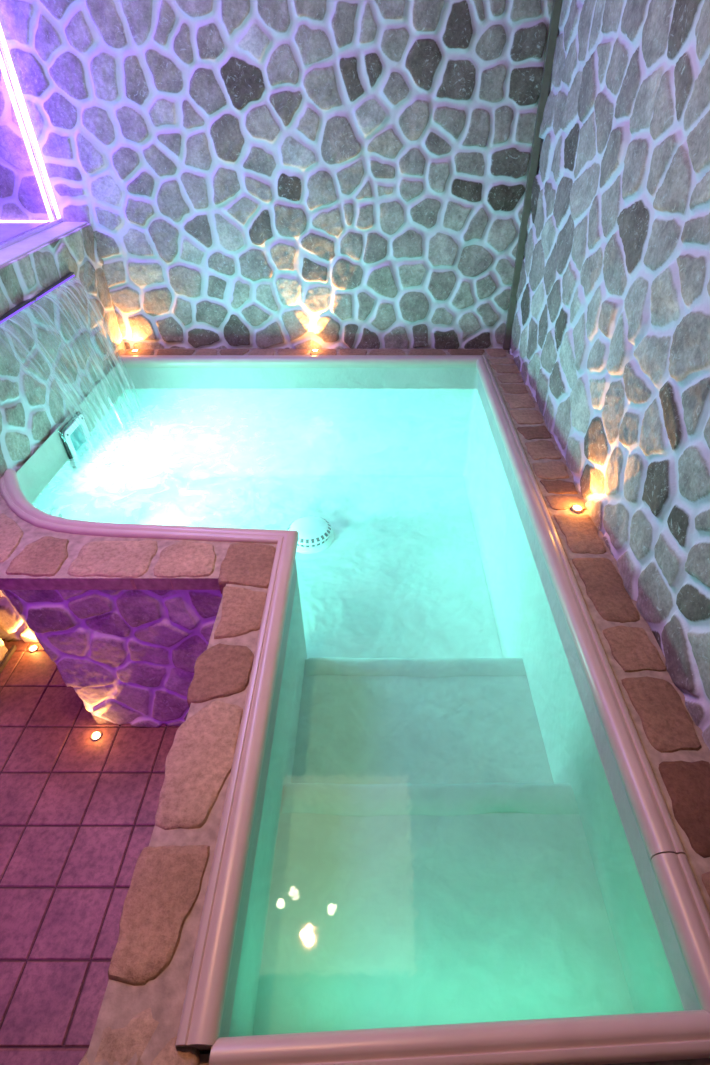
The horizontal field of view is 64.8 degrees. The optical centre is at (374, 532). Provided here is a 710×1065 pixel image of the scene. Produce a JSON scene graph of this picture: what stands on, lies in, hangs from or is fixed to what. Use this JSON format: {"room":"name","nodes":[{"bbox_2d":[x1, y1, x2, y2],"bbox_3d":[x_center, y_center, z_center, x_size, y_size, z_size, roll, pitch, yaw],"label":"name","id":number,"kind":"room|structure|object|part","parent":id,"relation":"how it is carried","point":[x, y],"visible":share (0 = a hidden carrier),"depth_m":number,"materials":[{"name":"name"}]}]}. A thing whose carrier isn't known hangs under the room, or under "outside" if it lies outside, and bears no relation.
{"room":"indoor spa pool","nodes":[
{"label":"indoor spa pool","id":0,"kind":"room"},
{"bbox_2d":[0,590,38,642],"bbox_3d":[-2.080,-0.069,2.282,1.040,1.520,0.091,0,39,0],"label":"wall","id":1,"kind":"structure","parent":0,"point":[12,626],"depth_m":2.66,"materials":[{"name":"grey stone"}]},
{"bbox_2d":[0,223,125,477],"bbox_3d":[-1.704,-0.893,2.671,0.322,0.755,1.640,0,39,0],"label":"wall","id":2,"kind":"structure","parent":0,"point":[33,406],"depth_m":2.67,"materials":[{"name":"grey stone"}]},
{"bbox_2d":[0,272,74,323],"bbox_3d":[-1.573,-1.000,2.466,0.054,0.017,1.055,0,39,0],"label":"spout","id":3,"kind":"object","parent":2,"relation":"attached to","point":[25,303],"visible":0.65,"depth_m":2.52,"materials":[{"name":"metal"}]},
{"bbox_2d":[0,282,141,456],"bbox_3d":[-1.445,-0.728,2.699,0.187,0.703,0.995,0,39,0],"label":"waterfall","id":4,"kind":"object","parent":3,"relation":"hanging from","point":[128,416],"visible":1,"depth_m":2.84,"materials":[{"name":"liquid"}]},
{"bbox_2d":[0,222,87,266],"bbox_3d":[-2.136,-1.175,2.425,1.128,0.023,1.650,0,39,0],"label":"trim","id":5,"kind":"structure","parent":2,"relation":"on","point":[10,253],"depth_m":2.78,"materials":[{"name":"paint"}]},
{"bbox_2d":[0,24,62,249],"bbox_3d":[-1.720,-1.817,1.934,0.030,1.600,1.612,0,39,0],"label":"window frame","id":6,"kind":"structure","parent":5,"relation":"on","point":[3,45],"depth_m":2.77,"materials":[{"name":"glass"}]},
{"bbox_2d":[0,639,179,1047],"bbox_3d":[-1.500,1.624,1.458,2.400,0.081,3.430,0,39,0],"label":"floor","id":7,"kind":"structure","parent":0,"point":[78,812],"depth_m":2.03,"materials":[{"name":"tile"}]},
{"bbox_2d":[0,638,7,663],"bbox_3d":[-1.904,0.282,1.911,0.352,1.440,0.820,0,39,0],"label":"wall","id":8,"kind":"structure","parent":7,"relation":"on","point":[3,649],"depth_m":2.62,"materials":[{"name":"beige stone"}]},
{"bbox_2d":[0,645,16,673],"bbox_3d":[-1.745,0.823,2.373,0.014,0.020,0.860,0,39,0],"label":"baseboard","id":9,"kind":"structure","parent":8,"relation":"attached to","point":[13,648],"depth_m":2.65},
{"bbox_2d":[28,645,38,651],"bbox_3d":[-1.655,0.569,2.714,0.044,0.026,0.044,0,39,0],"label":"uplight","id":10,"kind":"object","parent":7,"relation":"attached to","point":[33,648],"visible":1,"depth_m":2.71,"materials":[{"name":"glass"}]},
{"bbox_2d":[0,1048,87,1064],"bbox_3d":[-1.060,1.625,1.385,1.080,0.012,0.515,0,39,0],"label":"trim","id":11,"kind":"structure","parent":7,"relation":"on","point":[8,1056],"depth_m":1.57,"materials":[{"name":"tile"}]},
{"bbox_2d":[91,731,101,740],"bbox_3d":[-1.170,0.861,2.352,0.044,0.026,0.044,0,39,0],"label":"uplight","id":12,"kind":"object","parent":7,"relation":"on","point":[96,735],"visible":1,"depth_m":2.34,"materials":[{"name":"glass"}]},
{"bbox_2d":[0,491,276,1064],"bbox_3d":[-0.996,1.019,1.471,1.407,0.846,3.010,0,39,0],"label":"stone parapet","id":13,"kind":"object","parent":7,"relation":"on","point":[146,632],"visible":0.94,"depth_m":1.90,"materials":[{"name":"beige stone"}]},
{"bbox_2d":[0,355,709,1064],"bbox_3d":[-0.449,0.235,2.409,2.304,0.828,3.163,0,39,0],"label":"plunge pool","id":14,"kind":"object","parent":7,"relation":"on","point":[448,835],"visible":0.84,"depth_m":1.82,"materials":[{"name":"teal liquid"}]},
{"bbox_2d":[50,509,63,517],"bbox_3d":[-1.527,-0.075,2.689,0.026,0.076,0.076,0,39,0],"label":"return nozzle","id":15,"kind":"object","parent":14,"relation":"attached to","point":[56,512],"visible":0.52,"depth_m":2.67,"materials":[{"name":"white plastic"}]},
{"bbox_2d":[59,411,94,472],"bbox_3d":[-1.529,-0.470,2.891,0.022,0.244,0.244,0,39,0],"label":"skimmer","id":16,"kind":"object","parent":14,"relation":"attached to","point":[75,442],"visible":0.98,"depth_m":2.87,"materials":[{"name":"white plastic"}]},
{"bbox_2d":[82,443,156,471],"bbox_3d":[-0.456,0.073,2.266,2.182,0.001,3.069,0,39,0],"label":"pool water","id":17,"kind":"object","parent":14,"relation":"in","point":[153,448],"visible":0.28,"depth_m":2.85,"materials":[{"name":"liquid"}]},
{"bbox_2d":[75,405,164,511],"bbox_3d":[-1.266,-0.414,2.879,0.400,0.046,1.047,0,39,0],"label":"foam","id":18,"kind":"object","parent":17,"relation":"on","point":[111,463],"visible":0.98,"depth_m":2.81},
{"bbox_3d":[-0.609,0.192,1.858,0.868,0.068,2.233,-24,45,-27],"label":"rim moulding","id":19,"kind":"part","parent":14,"relation":"part of","materials":[{"name":"beige plastic"}]},
{"bbox_2d":[287,516,333,553],"bbox_3d":[-0.385,-0.007,3.284,0.284,0.103,0.284,0,39,0],"label":"drain cover","id":20,"kind":"object","parent":14,"relation":"on","point":[316,535],"visible":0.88,"depth_m":3.22,"materials":[{"name":"white plastic"}]},
{"bbox_3d":[-0.433,-0.173,2.310,2.213,0.068,2.806,0,39,0],"label":"rim moulding","id":21,"kind":"part","parent":14,"relation":"part of","materials":[{"name":"beige plastic"}]},
{"bbox_2d":[199,1054,709,1064],"bbox_3d":[0.180,1.293,0.546,1.000,0.062,1.225,0,39,0],"label":"trim","id":22,"kind":"structure","parent":14,"relation":"attached to","point":[204,1058],"depth_m":0.97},
{"bbox_3d":[0.210,0.909,0.989,0.984,0.068,0.063,-2,39,-2],"label":"rim moulding","id":23,"kind":"part","parent":14,"relation":"part of","materials":[{"name":"beige plastic"}]},
{"bbox_3d":[0.634,0.803,1.101,0.073,0.068,0.296,0,39,0],"label":"rim moulding","id":24,"kind":"part","parent":14,"relation":"part of","materials":[{"name":"beige plastic"}]},
{"bbox_2d":[0,0,558,348],"bbox_3d":[-0.925,-2.075,2.834,3.550,2.330,0.153,0,39,0],"label":"wall","id":25,"kind":"structure","parent":0,"point":[262,174],"depth_m":2.87,"materials":[{"name":"grey stone"}]},
{"bbox_2d":[0,53,52,222],"bbox_3d":[-2.201,-2.311,2.546,0.898,1.600,0.025,0,39,0],"label":"light strip","id":26,"kind":"object","parent":25,"relation":"attached to","point":[2,66],"visible":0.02,"depth_m":2.84,"materials":[{"name":"white plastic"}]},
{"bbox_2d":[122,348,513,357],"bbox_3d":[-0.357,-1.089,3.465,2.405,0.064,0.160,0,39,0],"label":"trim","id":27,"kind":"structure","parent":25,"relation":"attached to","point":[489,352],"depth_m":3.46,"materials":[{"name":"brown stone"}]},
{"bbox_2d":[503,0,562,349],"bbox_3d":[0.818,-2.043,2.771,0.035,2.300,0.030,0,39,0],"label":"trim","id":28,"kind":"structure","parent":25,"relation":"attached to","point":[557,4],"depth_m":2.87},
{"bbox_2d":[571,504,582,512],"bbox_3d":[0.790,-0.088,2.191,0.044,0.026,0.044,0,39,0],"label":"uplight","id":29,"kind":"object","parent":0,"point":[575,508],"visible":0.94,"depth_m":2.18,"materials":[{"name":"glass"}]},
{"bbox_2d":[508,0,709,749],"bbox_3d":[0.892,-0.675,1.100,0.152,2.330,4.360,0,39,0],"label":"wall","id":30,"kind":"structure","parent":0,"point":[610,340],"depth_m":1.80,"materials":[{"name":"grey stone"}]},
{"bbox_2d":[487,358,709,914],"bbox_3d":[0.752,0.186,1.885,0.185,0.064,3.900,0,39,0],"label":"stone ledge","id":31,"kind":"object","parent":30,"relation":"attached to","point":[677,753],"depth_m":1.65,"materials":[{"name":"brown stone"}]}
]}

